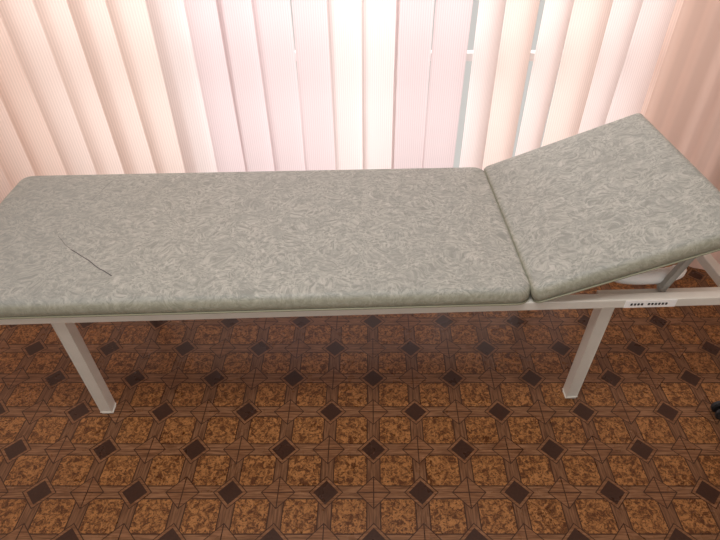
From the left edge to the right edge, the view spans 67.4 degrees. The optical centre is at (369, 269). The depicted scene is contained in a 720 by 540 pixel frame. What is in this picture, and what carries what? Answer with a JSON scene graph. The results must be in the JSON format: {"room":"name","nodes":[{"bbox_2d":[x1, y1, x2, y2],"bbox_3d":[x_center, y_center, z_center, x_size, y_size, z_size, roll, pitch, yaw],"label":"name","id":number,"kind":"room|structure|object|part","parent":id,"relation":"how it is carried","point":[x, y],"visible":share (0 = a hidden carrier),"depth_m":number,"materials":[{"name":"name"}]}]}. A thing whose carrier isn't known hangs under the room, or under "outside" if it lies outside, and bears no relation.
{"room":"examination room","nodes":[
{"label":"examination room","id":0,"kind":"room"},
{"bbox_2d":[0,0,683,202],"bbox_3d":[-0.329,-1.072,1.659,3.298,2.410,0.122,0,40,0],"label":"vertical blinds","id":1,"kind":"object","parent":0,"point":[88,87],"visible":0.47,"depth_m":1.98,"materials":[{"name":"white plastic"}]},
{"bbox_2d":[0,263,719,539],"bbox_3d":[0.000,0.766,1.459,4.200,0.050,3.650,0,40,0],"label":"floor","id":2,"kind":"structure","parent":0,"point":[449,425],"depth_m":1.72,"materials":[{"name":"brown tile"}]},
{"bbox_2d":[0,113,719,413],"bbox_3d":[-0.089,-0.003,1.753,2.186,0.752,0.662,-1,40,-2],"label":"examination table","id":3,"kind":"object","parent":2,"relation":"on","point":[616,201],"visible":1,"depth_m":1.51,"materials":[{"name":"grey leather"}]},
{"bbox_3d":[-0.382,-0.121,1.639,1.599,0.057,0.662,-1,40,-2],"label":"mattress","id":4,"kind":"part","parent":3,"relation":"part of","materials":[{"name":"grey leather"}]},
{"bbox_3d":[-0.071,0.102,1.442,2.175,0.030,0.028,-1,40,-2],"label":"rail","id":5,"kind":"part","parent":3,"relation":"part of","materials":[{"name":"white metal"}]},
{"bbox_3d":[0.778,0.016,1.501,0.210,0.055,0.052,-1,40,-2],"label":"release handle","id":6,"kind":"part","parent":3,"relation":"part of","materials":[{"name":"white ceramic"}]},
{"bbox_3d":[0.808,0.062,1.501,0.357,0.012,0.020,-1,40,-2],"label":"ratchet rail","id":7,"kind":"part","parent":3,"relation":"part of","materials":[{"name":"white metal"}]},
{"bbox_3d":[0.832,-0.010,1.442,0.078,0.174,0.016,-1,40,-2],"label":"prop arm","id":8,"kind":"part","parent":3,"relation":"part of","materials":[{"name":"grey metal"}]},
{"bbox_2d":[710,401,719,418],"bbox_3d":[1.365,0.292,1.616,0.499,0.475,0.525,0,40,0],"label":"stool","id":9,"kind":"object","parent":2,"relation":"on","point":[715,407],"visible":1,"depth_m":1.75,"materials":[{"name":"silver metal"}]},
{"bbox_3d":[0.000,-1.324,-0.328,4.300,0.050,3.600,0,40,0],"label":"ceiling","id":10,"kind":"structure","parent":0,"visible":0},
{"bbox_2d":[644,0,719,269],"bbox_3d":[1.506,-0.901,1.400,1.094,2.520,0.166,21,44,23],"label":"window curtain","id":11,"kind":"object","parent":10,"relation":"hanging from","point":[684,103],"visible":0.36,"depth_m":1.88,"materials":[{"name":"pink fabric"}]},
{"bbox_3d":[-0.275,-0.431,2.614,3.150,0.060,0.070,0,40,0],"label":"frame rail","id":12,"kind":"object","parent":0,"visible":0},
{"bbox_2d":[295,50,562,60],"bbox_3d":[-0.275,-0.808,2.037,3.150,0.030,0.040,0,40,0],"label":"transom","id":13,"kind":"object","parent":12,"relation":"attached to","point":[469,56],"depth_m":2.02,"materials":[{"name":"white plastic"}]}
]}

